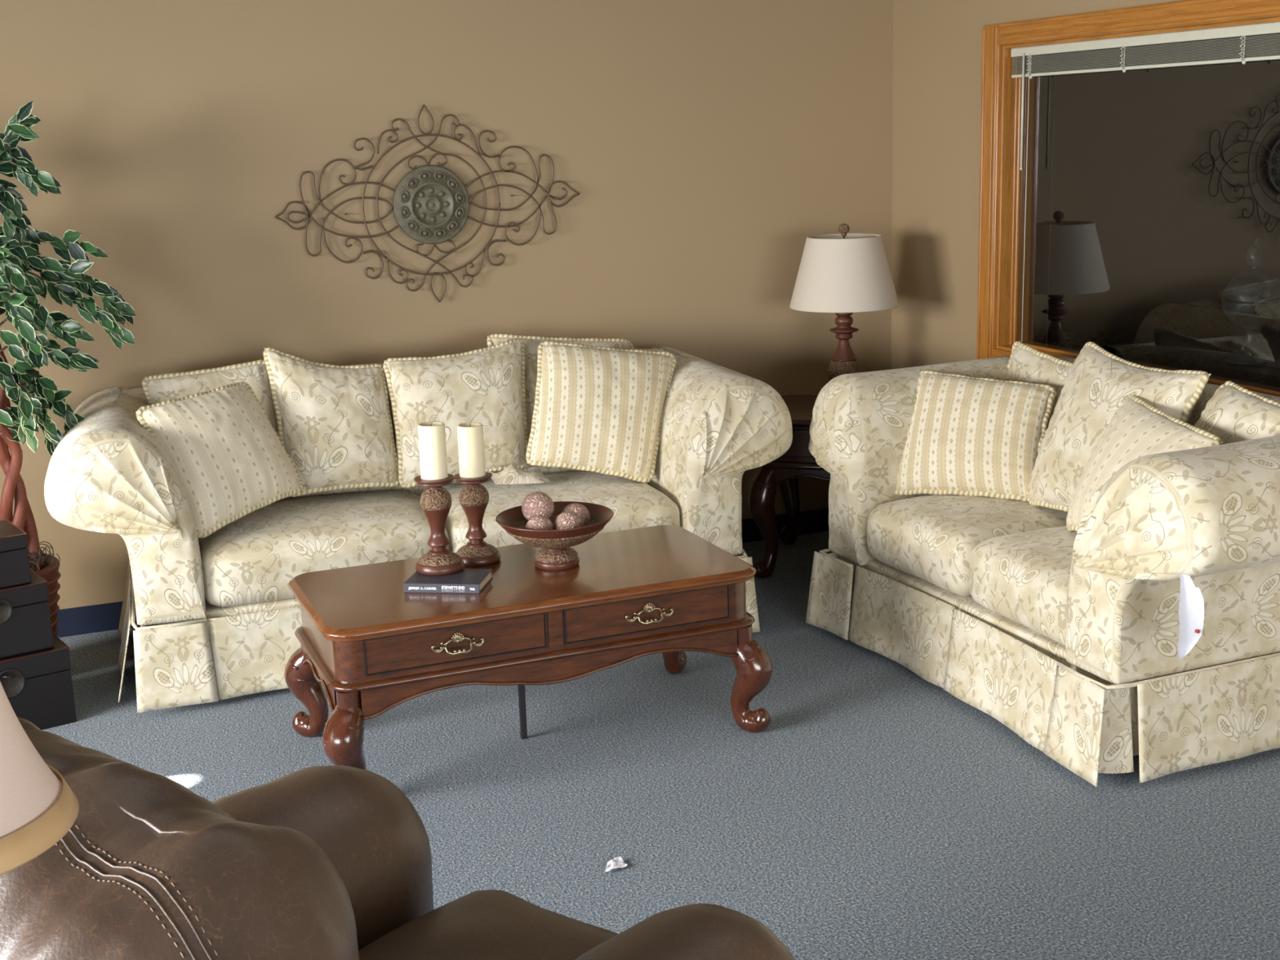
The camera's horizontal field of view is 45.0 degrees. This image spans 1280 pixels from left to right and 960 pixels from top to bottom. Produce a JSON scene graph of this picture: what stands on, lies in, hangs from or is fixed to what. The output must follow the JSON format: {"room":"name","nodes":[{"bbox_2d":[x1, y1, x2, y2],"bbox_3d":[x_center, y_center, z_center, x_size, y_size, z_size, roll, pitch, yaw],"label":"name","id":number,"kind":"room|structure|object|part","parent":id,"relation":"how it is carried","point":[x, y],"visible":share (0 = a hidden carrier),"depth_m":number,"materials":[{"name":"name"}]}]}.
{"room":"living room","nodes":[
{"label":"living room","id":0,"kind":"room"},
{"bbox_2d":[0,0,1279,609],"bbox_3d":[-0.513,-0.987,5.792,9.800,2.750,0.140,-7,14,-21],"label":"wall","id":1,"kind":"structure","parent":0,"point":[702,144],"depth_m":5.78,"materials":[{"name":"beige paint"}]},
{"bbox_2d":[275,104,579,302],"bbox_3d":[-0.753,-0.999,5.610,1.134,0.709,0.043,-7,14,-21],"label":"wall medallion","id":2,"kind":"object","parent":1,"relation":"attached to","point":[431,206],"visible":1,"depth_m":5.59,"materials":[{"name":"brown metal"}]},
{"bbox_2d":[57,507,829,637],"bbox_3d":[-1.961,0.495,5.456,6.547,0.100,0.008,-7,14,-21],"label":"baseboard","id":3,"kind":"structure","parent":1,"relation":"attached to","point":[79,620],"depth_m":5.49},
{"bbox_2d":[40,531,1279,959],"bbox_3d":[1.051,1.172,2.395,9.800,0.050,8.309,-7,14,-21],"label":"floor","id":4,"kind":"structure","parent":0,"point":[877,813],"depth_m":3.92,"materials":[{"name":"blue carpet"}]},
{"bbox_2d":[0,632,76,729],"bbox_3d":[-1.956,0.616,4.616,0.425,0.236,0.359,-11,16,-34],"label":"storage box","id":5,"kind":"object","parent":4,"relation":"on","point":[37,686],"visible":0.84,"depth_m":4.55,"materials":[{"name":"black paint"}]},
{"bbox_3d":[-1.829,0.593,4.487,0.087,0.087,0.013,-11,16,-34],"label":"latch plate","id":6,"kind":"part","parent":5,"relation":"part of","materials":[{"name":"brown metal"}]},
{"bbox_2d":[0,568,53,658],"bbox_3d":[-1.952,0.401,4.561,0.345,0.205,0.299,-11,16,-34],"label":"storage box","id":7,"kind":"object","parent":5,"relation":"on","point":[25,622],"visible":0.87,"depth_m":4.51,"materials":[{"name":"black leather"}]},
{"bbox_3d":[-1.847,0.380,4.454,0.076,0.076,0.013,-11,16,-34],"label":"latch plate","id":8,"kind":"part","parent":7,"relation":"part of","materials":[{"name":"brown metal"}]},
{"bbox_2d":[0,519,31,588],"bbox_3d":[-1.948,0.232,4.503,0.275,0.150,0.239,-11,16,-34],"label":"storage box","id":9,"kind":"object","parent":7,"relation":"on","point":[15,569],"visible":1,"depth_m":4.48,"materials":[{"name":"black paint"}]},
{"bbox_3d":[-1.954,0.179,4.497,0.274,0.044,0.224,-11,16,-34],"label":"lid","id":10,"kind":"part","parent":9,"relation":"part of","materials":[{"name":"black paint"}]},
{"bbox_3d":[-1.958,0.330,4.551,0.344,0.060,0.284,-11,16,-34],"label":"lid","id":11,"kind":"part","parent":7,"relation":"part of","materials":[{"name":"black paint"}]},
{"bbox_3d":[-1.963,0.534,4.603,0.424,0.069,0.344,-11,16,-34],"label":"lid","id":12,"kind":"part","parent":5,"relation":"part of","materials":[{"name":"black paint"}]},
{"bbox_2d":[0,681,79,875],"bbox_3d":[-0.550,0.753,1.325,0.233,1.362,0.233,-7,14,-21],"label":"lampshade","id":13,"kind":"object","parent":4,"relation":"on","point":[38,807],"visible":1,"depth_m":1.19,"materials":[{"name":"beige fabric"}]},
{"bbox_3d":[-0.568,0.182,1.195,0.227,0.191,0.227,-7,14,-21],"label":"lamp shade","id":14,"kind":"part","parent":13,"relation":"part of","materials":[{"name":"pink fabric"}]},
{"bbox_3d":[-0.565,0.269,1.215,0.233,0.023,0.233,-7,14,-21],"label":"shade trim","id":15,"kind":"part","parent":13,"relation":"part of","materials":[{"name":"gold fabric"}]},
{"bbox_2d":[0,101,136,636],"bbox_3d":[-1.985,-0.238,4.810,0.839,1.817,0.464,-7,14,-21],"label":"ficus tree","id":16,"kind":"object","parent":4,"relation":"on","point":[20,254],"visible":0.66,"depth_m":4.76,"materials":[{"name":"green plant"}]},
{"bbox_3d":[-2.029,0.459,4.996,0.325,0.378,0.325,-7,14,-21],"label":"planter","id":17,"kind":"part","parent":16,"relation":"part of","materials":[{"name":"wicker"}]},
{"bbox_2d":[0,716,795,959],"bbox_3d":[-0.407,0.705,1.988,1.054,1.010,1.068,8,16,37],"label":"leather armchair","id":18,"kind":"object","parent":4,"relation":"on","point":[316,862],"visible":0.82,"depth_m":1.53,"materials":[{"name":"brown leather"}]},
{"bbox_3d":[-0.620,0.750,1.719,0.837,0.965,0.369,8,16,37],"label":"backrest","id":19,"kind":"part","parent":18,"relation":"part of","materials":[{"name":"brown leather"}]},
{"bbox_3d":[-0.646,0.804,2.289,0.325,0.630,0.836,8,16,37],"label":"arm","id":20,"kind":"part","parent":18,"relation":"part of","materials":[{"name":"brown leather"}]},
{"bbox_2d":[358,889,617,959],"bbox_3d":[-0.278,0.860,2.181,0.430,0.365,0.665,8,16,37],"label":"seat cushion","id":21,"kind":"object","parent":18,"relation":"on","point":[397,924],"depth_m":2.27,"materials":[{"name":"brown leather"}]},
{"bbox_3d":[-0.079,0.899,1.854,0.325,0.606,0.836,8,16,37],"label":"arm","id":22,"kind":"part","parent":18,"relation":"part of","materials":[{"name":"brown leather"}]},
{"bbox_2d":[44,346,792,712],"bbox_3d":[-0.709,0.080,5.252,2.394,0.881,0.973,-6,13,-17],"label":"sofa","id":23,"kind":"object","parent":4,"relation":"on","point":[219,615],"visible":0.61,"depth_m":4.78,"materials":[{"name":"beige fabric"}]},
{"bbox_3d":[-1.693,0.473,5.071,0.067,0.254,0.828,-6,13,-17],"label":"skirt panel","id":24,"kind":"part","parent":23,"relation":"part of","materials":[{"name":"beige fabric"}]},
{"bbox_3d":[-1.651,0.066,4.944,0.425,0.603,0.893,-6,13,-17],"label":"arm","id":25,"kind":"part","parent":23,"relation":"part of"},
{"bbox_3d":[-1.400,0.560,4.642,0.236,0.251,0.035,-7,14,-20],"label":"skirt panel","id":26,"kind":"part","parent":23,"relation":"part of","materials":[{"name":"beige fabric"}]},
{"bbox_2d":[142,359,278,435],"bbox_3d":[-1.399,-0.166,5.177,0.472,0.439,0.200,-7,14,-21],"label":"throw pillow","id":27,"kind":"object","parent":23,"relation":"on","point":[157,388],"visible":0.23,"depth_m":5.15,"materials":[{"name":"beige fabric"}]},
{"bbox_3d":[-1.399,-0.166,5.178,0.484,0.439,0.162,-6,13,-16],"label":"cord trim","id":28,"kind":"part","parent":27,"relation":"part of","materials":[{"name":"beige fabric"}]},
{"bbox_2d":[135,382,303,537],"bbox_3d":[-1.312,-0.071,4.879,0.275,0.411,0.441,9,16,38],"label":"throw pillow","id":29,"kind":"object","parent":23,"relation":"on","point":[230,461],"visible":0.96,"depth_m":4.80,"materials":[{"name":"fabric"}]},
{"bbox_3d":[-0.939,0.506,4.820,0.773,0.254,0.041,-6,14,-19],"label":"skirt panel","id":30,"kind":"part","parent":23,"relation":"part of","materials":[{"name":"beige fabric"}]},
{"bbox_2d":[198,489,449,607],"bbox_3d":[-1.048,0.203,5.069,0.788,0.236,0.615,-6,13,-17],"label":"seat cushion","id":31,"kind":"object","parent":23,"relation":"on","point":[251,561],"depth_m":4.82,"materials":[{"name":"beige fabric"}]},
{"bbox_2d":[262,346,399,497],"bbox_3d":[-1.021,-0.208,5.159,0.400,0.478,0.251,-7,14,-21],"label":"throw pillow","id":32,"kind":"object","parent":23,"relation":"on","point":[334,422],"visible":0.96,"depth_m":5.10,"materials":[{"name":"beige fabric"}]},
{"bbox_3d":[-0.811,0.000,5.554,1.926,0.854,0.315,-6,13,-17],"label":"backrest","id":33,"kind":"part","parent":23,"relation":"part of","materials":[{"name":"beige fabric"}]},
{"bbox_2d":[382,338,550,488],"bbox_3d":[-0.584,-0.220,5.262,0.524,0.448,0.372,-7,14,-21],"label":"throw pillow","id":34,"kind":"object","parent":23,"relation":"on","point":[486,386],"visible":0.84,"depth_m":5.25,"materials":[{"name":"beige fabric"}]},
{"bbox_2d":[486,333,634,467],"bbox_3d":[-0.246,-0.302,5.557,0.557,0.466,0.219,-7,14,-21],"label":"throw pillow","id":35,"kind":"object","parent":23,"relation":"on","point":[531,343],"visible":0.21,"depth_m":5.50,"materials":[{"name":"beige fabric"}]},
{"bbox_2d":[442,471,680,552],"bbox_3d":[-0.311,0.128,5.296,0.787,0.236,0.615,-6,13,-17],"label":"seat cushion","id":36,"kind":"object","parent":23,"relation":"on","point":[634,504],"depth_m":5.12,"materials":[{"name":"beige fabric"}]},
{"bbox_2d":[525,341,676,482],"bbox_3d":[-0.123,-0.236,5.329,0.591,0.485,0.260,-5,13,-14],"label":"throw pillow","id":37,"kind":"object","parent":23,"relation":"on","point":[599,410],"visible":1,"depth_m":5.26,"materials":[{"name":"beige fabric"}]},
{"bbox_3d":[0.222,-0.124,5.520,0.425,0.603,0.893,-6,13,-17],"label":"arm","id":38,"kind":"part","parent":23,"relation":"part of"},
{"bbox_3d":[0.279,0.392,5.156,0.238,0.253,0.037,-4,13,-11],"label":"skirt panel","id":39,"kind":"part","parent":23,"relation":"part of","materials":[{"name":"beige fabric"}]},
{"bbox_2d":[284,524,773,769],"bbox_3d":[-0.323,0.493,4.377,1.270,0.485,0.658,-7,14,-21],"label":"coffee table","id":40,"kind":"object","parent":4,"relation":"on","point":[374,646],"visible":0.98,"depth_m":4.14,"materials":[{"name":"brown wood"}]},
{"bbox_3d":[-0.954,0.603,4.431,0.120,0.285,0.121,-7,14,-21],"label":"leg","id":41,"kind":"part","parent":40,"relation":"part of","materials":[{"name":"brown wood"}]},
{"bbox_3d":[-0.749,0.707,3.946,0.120,0.285,0.120,-7,14,-21],"label":"leg","id":42,"kind":"part","parent":40,"relation":"part of","materials":[{"name":"brown wood"}]},
{"bbox_2d":[403,568,493,593],"bbox_3d":[-0.521,0.274,4.211,0.209,0.026,0.149,0,13,9],"label":"book","id":43,"kind":"object","parent":40,"relation":"on","point":[465,580],"visible":1,"depth_m":4.16,"materials":[{"name":"grey paper"}]},
{"bbox_2d":[413,473,464,575],"bbox_3d":[-0.557,0.120,4.244,0.134,0.262,0.134,-7,14,-21],"label":"candle holder","id":44,"kind":"object","parent":43,"relation":"on","point":[435,500],"visible":0.96,"depth_m":4.21,"materials":[{"name":"brown wood"}]},
{"bbox_2d":[417,421,448,479],"bbox_3d":[-0.563,-0.082,4.198,0.074,0.152,0.074,-7,14,-21],"label":"pillar candle","id":45,"kind":"object","parent":44,"relation":"on","point":[432,435],"visible":1,"depth_m":4.17,"materials":[{"name":"beige wax"}]},
{"bbox_3d":[-0.560,0.006,4.218,0.110,0.028,0.110,-7,14,-21],"label":"drip plate","id":46,"kind":"part","parent":44,"relation":"part of","materials":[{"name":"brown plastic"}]},
{"bbox_3d":[-0.556,0.136,4.247,0.082,0.131,0.082,-7,14,-21],"label":"stem","id":47,"kind":"part","parent":44,"relation":"part of","materials":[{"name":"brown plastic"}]},
{"bbox_3d":[-0.474,0.421,3.998,0.478,0.091,0.016,-7,14,-21],"label":"drawer","id":48,"kind":"part","parent":40,"relation":"part of","materials":[{"name":"brown wood"}]},
{"bbox_3d":[-0.466,0.420,3.977,0.143,0.055,0.023,-7,14,-21],"label":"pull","id":49,"kind":"part","parent":40,"relation":"part of","materials":[{"name":"gold metal"}]},
{"bbox_2d":[453,471,500,566],"bbox_3d":[-0.471,0.109,4.420,0.134,0.252,0.134,1,13,11],"label":"candle holder","id":50,"kind":"object","parent":40,"relation":"on","point":[473,497],"visible":0.91,"depth_m":4.39,"materials":[{"name":"brown wood"}]},
{"bbox_2d":[457,422,485,478],"bbox_3d":[-0.478,-0.087,4.375,0.074,0.150,0.074,-7,14,-21],"label":"pillar candle","id":51,"kind":"object","parent":50,"relation":"on","point":[470,435],"visible":1,"depth_m":4.35,"materials":[{"name":"beige wax"}]},
{"bbox_3d":[-0.475,0.000,4.395,0.110,0.027,0.110,1,13,11],"label":"drip plate","id":52,"kind":"part","parent":50,"relation":"part of","materials":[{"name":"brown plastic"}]},
{"bbox_3d":[-0.471,0.125,4.423,0.082,0.126,0.082,1,13,11],"label":"stem","id":53,"kind":"part","parent":50,"relation":"part of","materials":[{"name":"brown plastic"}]},
{"bbox_3d":[-0.326,0.411,4.358,1.207,0.024,0.595,-7,14,-21],"label":"moulding","id":54,"kind":"part","parent":40,"relation":"part of","materials":[{"name":"brown wood"}]},
{"bbox_2d":[495,501,613,570],"bbox_3d":[-0.238,0.170,4.363,0.332,0.145,0.332,-7,14,-21],"label":"pedestal bowl","id":55,"kind":"object","parent":40,"relation":"on","point":[556,553],"visible":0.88,"depth_m":4.32,"materials":[{"name":"brown wood"}]},
{"bbox_2d":[521,491,554,520],"bbox_3d":[-0.289,0.078,4.370,0.092,0.092,0.092,-2,13,1],"label":"decorative ball","id":56,"kind":"object","parent":55,"relation":"on","point":[536,503],"visible":0.84,"depth_m":4.34,"materials":[{"name":"pink stone"}]},
{"bbox_2d":[524,515,554,529],"bbox_3d":[-0.280,0.139,4.306,0.079,0.080,0.080,-2,13,0],"label":"decorative ball","id":57,"kind":"object","parent":55,"relation":"in","point":[536,522],"visible":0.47,"depth_m":4.28,"materials":[{"name":"ceramic"}]},
{"bbox_3d":[-0.237,0.187,4.367,0.120,0.016,0.120,-7,14,-21],"label":"stem","id":58,"kind":"part","parent":55,"relation":"part of","materials":[{"name":"brown plastic"}]},
{"bbox_2d":[553,511,584,529],"bbox_3d":[-0.199,0.130,4.326,0.086,0.086,0.086,-1,13,4],"label":"decorative ball","id":59,"kind":"object","parent":55,"relation":"in","point":[568,519],"visible":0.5,"depth_m":4.29,"materials":[{"name":"pink stone"}]},
{"bbox_2d":[561,502,590,523],"bbox_3d":[-0.184,0.109,4.410,0.086,0.086,0.086,-3,13,-5],"label":"decorative ball","id":60,"kind":"object","parent":55,"relation":"in","point":[579,508],"visible":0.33,"depth_m":4.38,"materials":[{"name":"pink stone"}]},
{"bbox_3d":[0.021,0.361,4.194,0.478,0.091,0.016,-7,14,-21],"label":"drawer","id":61,"kind":"part","parent":40,"relation":"part of","materials":[{"name":"brown wood"}]},
{"bbox_3d":[0.029,0.360,4.173,0.143,0.055,0.023,-7,14,-21],"label":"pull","id":62,"kind":"part","parent":40,"relation":"part of","materials":[{"name":"gold metal"}]},
{"bbox_3d":[0.108,0.474,4.852,0.121,0.285,0.120,-7,14,-21],"label":"leg","id":63,"kind":"part","parent":40,"relation":"part of","materials":[{"name":"brown wood"}]},
{"bbox_3d":[0.313,0.578,4.367,0.121,0.285,0.121,-7,14,-21],"label":"leg","id":64,"kind":"part","parent":40,"relation":"part of","materials":[{"name":"brown wood"}]},
{"bbox_2d":[604,856,627,872],"bbox_3d":[-0.064,0.897,3.609,0.060,0.009,0.058,-7,14,-21],"label":"paper scrap","id":65,"kind":"object","parent":4,"relation":"on","point":[617,862],"visible":1,"depth_m":3.61,"materials":[{"name":"white paper"}]},
{"bbox_2d":[748,394,830,578],"bbox_3d":[0.769,0.025,5.979,0.604,0.620,0.603,2,13,16],"label":"end table","id":66,"kind":"object","parent":4,"relation":"on","point":[797,462],"visible":0.31,"depth_m":5.79,"materials":[{"name":"brown wood"}]},
{"bbox_3d":[0.471,0.161,5.840,0.117,0.435,0.117,2,13,16],"label":"leg","id":67,"kind":"part","parent":66,"relation":"part of","materials":[{"name":"brown wood"}]},
{"bbox_3d":[0.606,0.053,6.295,0.117,0.435,0.117,2,13,16],"label":"leg","id":68,"kind":"part","parent":66,"relation":"part of","materials":[{"name":"brown wood"}]},
{"bbox_3d":[0.765,-0.106,5.950,0.550,0.028,0.550,2,13,16],"label":"moulding","id":69,"kind":"part","parent":66,"relation":"part of","materials":[{"name":"brown wood"}]},
{"bbox_3d":[0.694,-0.132,5.701,0.380,0.100,0.016,2,13,16],"label":"drawer","id":70,"kind":"part","parent":66,"relation":"part of","materials":[{"name":"brown wood"}]},
{"bbox_2d":[789,223,898,381],"bbox_3d":[0.786,-0.641,5.954,0.416,0.688,0.416,-7,14,-21],"label":"table lamp","id":71,"kind":"object","parent":66,"relation":"on","point":[843,274],"visible":0.84,"depth_m":5.78,"materials":[{"name":"white fabric"}]},
{"bbox_3d":[0.788,-0.581,5.967,0.114,0.235,0.114,-7,14,-21],"label":"stem","id":72,"kind":"part","parent":71,"relation":"part of","materials":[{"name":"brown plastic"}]},
{"bbox_3d":[0.781,-0.799,5.918,0.416,0.268,0.416,-7,14,-21],"label":"lamp shade","id":73,"kind":"part","parent":71,"relation":"part of","materials":[{"name":"beige fabric"}]},
{"bbox_3d":[0.793,-0.413,6.006,0.128,0.110,0.128,-7,14,-21],"label":"carved bulb","id":74,"kind":"part","parent":71,"relation":"part of","materials":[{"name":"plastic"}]},
{"bbox_2d":[805,355,1279,786],"bbox_3d":[1.279,0.150,4.664,0.946,0.881,1.904,-7,14,-22],"label":"loveseat","id":75,"kind":"object","parent":4,"relation":"on","point":[1068,640],"visible":0.88,"depth_m":4.07,"materials":[{"name":"beige fabric"}]},
{"bbox_3d":[0.632,0.383,5.142,0.034,0.252,0.237,-9,14,-27],"label":"skirt panel","id":76,"kind":"part","parent":75,"relation":"part of","materials":[{"name":"beige fabric"}]},
{"bbox_3d":[0.809,0.452,4.818,0.043,0.254,0.528,-8,14,-25],"label":"skirt panel","id":77,"kind":"part","parent":75,"relation":"part of","materials":[{"name":"beige fabric"}]},
{"bbox_3d":[0.990,-0.100,5.307,0.873,0.603,0.425,-7,14,-22],"label":"arm","id":78,"kind":"part","parent":75,"relation":"part of"},
{"bbox_2d":[866,494,1067,596],"bbox_3d":[1.093,0.177,4.885,0.592,0.236,0.541,-7,14,-22],"label":"seat cushion","id":79,"kind":"object","parent":75,"relation":"on","point":[918,545],"depth_m":4.75,"materials":[{"name":"beige fabric"}]},
{"bbox_2d":[895,370,1056,502],"bbox_3d":[1.073,-0.140,4.999,0.514,0.376,0.287,6,15,32],"label":"throw pillow","id":80,"kind":"object","parent":75,"relation":"on","point":[968,436],"visible":0.87,"depth_m":4.91,"materials":[{"name":"beige fabric"}]},
{"bbox_3d":[1.007,0.554,4.341,0.042,0.254,0.528,-6,14,-19],"label":"skirt panel","id":81,"kind":"part","parent":75,"relation":"part of","materials":[{"name":"beige fabric"}]},
{"bbox_2d":[969,525,1077,645],"bbox_3d":[1.300,0.279,4.408,0.592,0.237,0.542,-7,14,-22],"label":"seat cushion","id":82,"kind":"object","parent":75,"relation":"on","point":[1019,578],"depth_m":4.33,"materials":[{"name":"beige fabric"}]},
{"bbox_2d":[1007,341,1073,416],"bbox_3d":[1.340,-0.219,5.093,0.136,0.426,0.484,-7,14,-21],"label":"throw pillow","id":83,"kind":"object","parent":75,"relation":"on","point":[1026,363],"visible":0.27,"depth_m":5.09,"materials":[{"name":"beige fabric"}]},
{"bbox_3d":[1.346,-0.220,5.095,0.086,0.426,0.484,-7,14,-21],"label":"cord trim","id":84,"kind":"part","parent":83,"relation":"part of","materials":[{"name":"beige fabric"}]},
{"bbox_3d":[1.128,0.629,3.994,0.037,0.254,0.237,-6,13,-18],"label":"skirt panel","id":85,"kind":"part","parent":75,"relation":"part of","materials":[{"name":"beige fabric"}]},
{"bbox_2d":[1026,341,1211,511],"bbox_3d":[1.395,-0.129,4.586,0.278,0.490,0.573,-7,14,-21],"label":"throw pillow","id":86,"kind":"object","parent":75,"relation":"on","point":[1099,381],"visible":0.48,"depth_m":4.58,"materials":[{"name":"beige fabric"}]},
{"bbox_3d":[1.569,0.101,4.779,0.315,0.854,1.436,-7,14,-22],"label":"backrest","id":87,"kind":"part","parent":75,"relation":"part of","materials":[{"name":"beige fabric"}]},
{"bbox_2d":[1066,395,1222,531],"bbox_3d":[1.361,-0.005,4.261,0.240,0.384,0.496,-4,13,-10],"label":"throw pillow","id":88,"kind":"object","parent":75,"relation":"on","point":[1137,428],"visible":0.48,"depth_m":4.25,"materials":[{"name":"fabric"}]},
{"bbox_3d":[1.564,0.185,3.974,0.873,0.603,0.425,-7,14,-22],"label":"arm","id":89,"kind":"part","parent":75,"relation":"part of"},
{"bbox_2d":[1177,573,1204,663],"bbox_3d":[1.317,0.321,3.701,0.066,0.260,0.042,-1,13,2],"label":"price tag","id":90,"kind":"object","parent":75,"relation":"hanging from","point":[1191,606],"visible":1,"depth_m":3.69,"materials":[{"name":"white paper"}]},
{"bbox_3d":[1.633,0.598,4.061,0.807,0.254,0.038,-7,14,-22],"label":"skirt panel","id":91,"kind":"part","parent":75,"relation":"part of","materials":[{"name":"beige fabric"}]},
{"bbox_2d":[1194,380,1279,444],"bbox_3d":[1.626,-0.097,4.183,0.189,0.297,0.390,-7,14,-21],"label":"throw pillow","id":92,"kind":"object","parent":75,"relation":"on","point":[1234,413],"visible":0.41,"depth_m":4.14,"materials":[{"name":"beige fabric"}]},
{"bbox_3d":[1.633,-0.098,4.186,0.162,0.297,0.390,-7,14,-21],"label":"cord trim","id":93,"kind":"part","parent":92,"relation":"part of","materials":[{"name":"beige fabric"}]},
{"bbox_2d":[1028,326,1147,360],"bbox_3d":[1.804,-0.194,6.322,0.468,0.826,0.512,-7,14,-21],"label":"ivy","id":94,"kind":"object","parent":4,"relation":"on","point":[1098,337],"visible":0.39,"depth_m":6.24,"materials":[{"name":"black plant"}]},
{"bbox_2d":[1147,341,1279,387],"bbox_3d":[2.420,0.043,5.211,0.600,0.820,1.440,-7,14,-21],"label":"table","id":95,"kind":"object","parent":4,"relation":"on","point":[1212,361],"visible":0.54,"depth_m":5.48,"materials":[{"name":"brown wood"}]},
{"bbox_2d":[1221,237,1279,366],"bbox_3d":[2.115,-0.617,5.325,0.208,0.435,0.208,-7,14,-21],"label":"glass jar","id":96,"kind":"object","parent":95,"relation":"on","point":[1251,300],"visible":0.98,"depth_m":5.27,"materials":[{"name":"clear glass"}]},
{"bbox_3d":[2.111,-0.726,5.300,0.208,0.213,0.208,-7,14,-21],"label":"lid","id":97,"kind":"part","parent":96,"relation":"part of","materials":[{"name":"clear glass"}]},
{"bbox_2d":[1266,359,1279,368],"bbox_3d":[2.296,-0.379,5.180,0.200,0.022,0.320,-7,14,-21],"label":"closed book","id":98,"kind":"object","parent":95,"relation":"on","point":[1275,363],"visible":1,"depth_m":5.26,"materials":[{"name":"grey paper"}]},
{"bbox_2d":[891,0,1279,368],"bbox_3d":[2.613,-0.369,2.640,0.120,2.750,8.189,-7,14,-21],"label":"wall","id":99,"kind":"structure","parent":0,"point":[937,44],"depth_m":5.99,"materials":[{"name":"beige paint"}]},
{"bbox_2d":[976,0,1279,396],"bbox_3d":[1.804,-0.796,4.581,0.151,1.243,2.580,-7,14,-21],"label":"window","id":100,"kind":"structure","parent":99,"relation":"in","point":[1002,184],"depth_m":5.59,"materials":[{"name":"brown wood"}]},
{"bbox_3d":[1.284,-1.030,5.685,0.026,1.243,0.098,-7,14,-21],"label":"casing","id":101,"kind":"part","parent":100,"relation":"part of","materials":[{"name":"brown wood"}]},
{"bbox_3d":[1.783,-0.210,4.643,0.026,0.076,2.482,-7,14,-21],"label":"casing","id":102,"kind":"part","parent":100,"relation":"part of","materials":[{"name":"brown wood"}]},
{"bbox_3d":[1.747,-1.348,4.385,0.026,0.076,2.482,-7,14,-21],"label":"casing","id":103,"kind":"part","parent":100,"relation":"part of","materials":[{"name":"brown wood"}]},
{"bbox_2d":[1010,22,1279,342],"bbox_3d":[1.781,-0.788,4.579,0.050,1.080,2.334,-7,14,-21],"label":"window blind","id":104,"kind":"object","parent":100,"relation":"attached to","point":[1242,31],"visible":1,"depth_m":4.88,"materials":[{"name":"white plastic"}]},
{"bbox_3d":[1.381,-0.979,5.532,0.003,1.055,0.009,-7,14,-21],"label":"lift cord","id":105,"kind":"part","parent":104,"relation":"part of","materials":[{"name":"white fabric"}]},
{"bbox_3d":[1.366,-1.449,5.420,0.027,0.082,0.015,-7,14,-21],"label":"ladder cord","id":106,"kind":"part","parent":104,"relation":"part of","materials":[{"name":"white fabric"}]},
{"bbox_3d":[1.552,-1.352,4.966,0.027,0.082,0.015,-7,14,-21],"label":"ladder cord","id":107,"kind":"part","parent":104,"relation":"part of","materials":[{"name":"white fabric"}]},
{"bbox_3d":[1.776,-1.221,4.482,0.026,0.011,2.332,-7,14,-21],"label":"rail","id":108,"kind":"part","parent":104,"relation":"part of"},
{"bbox_3d":[1.750,-1.249,4.485,0.027,0.082,0.015,-7,14,-21],"label":"ladder cord","id":109,"kind":"part","parent":104,"relation":"part of","materials":[{"name":"white fabric"}]}
]}

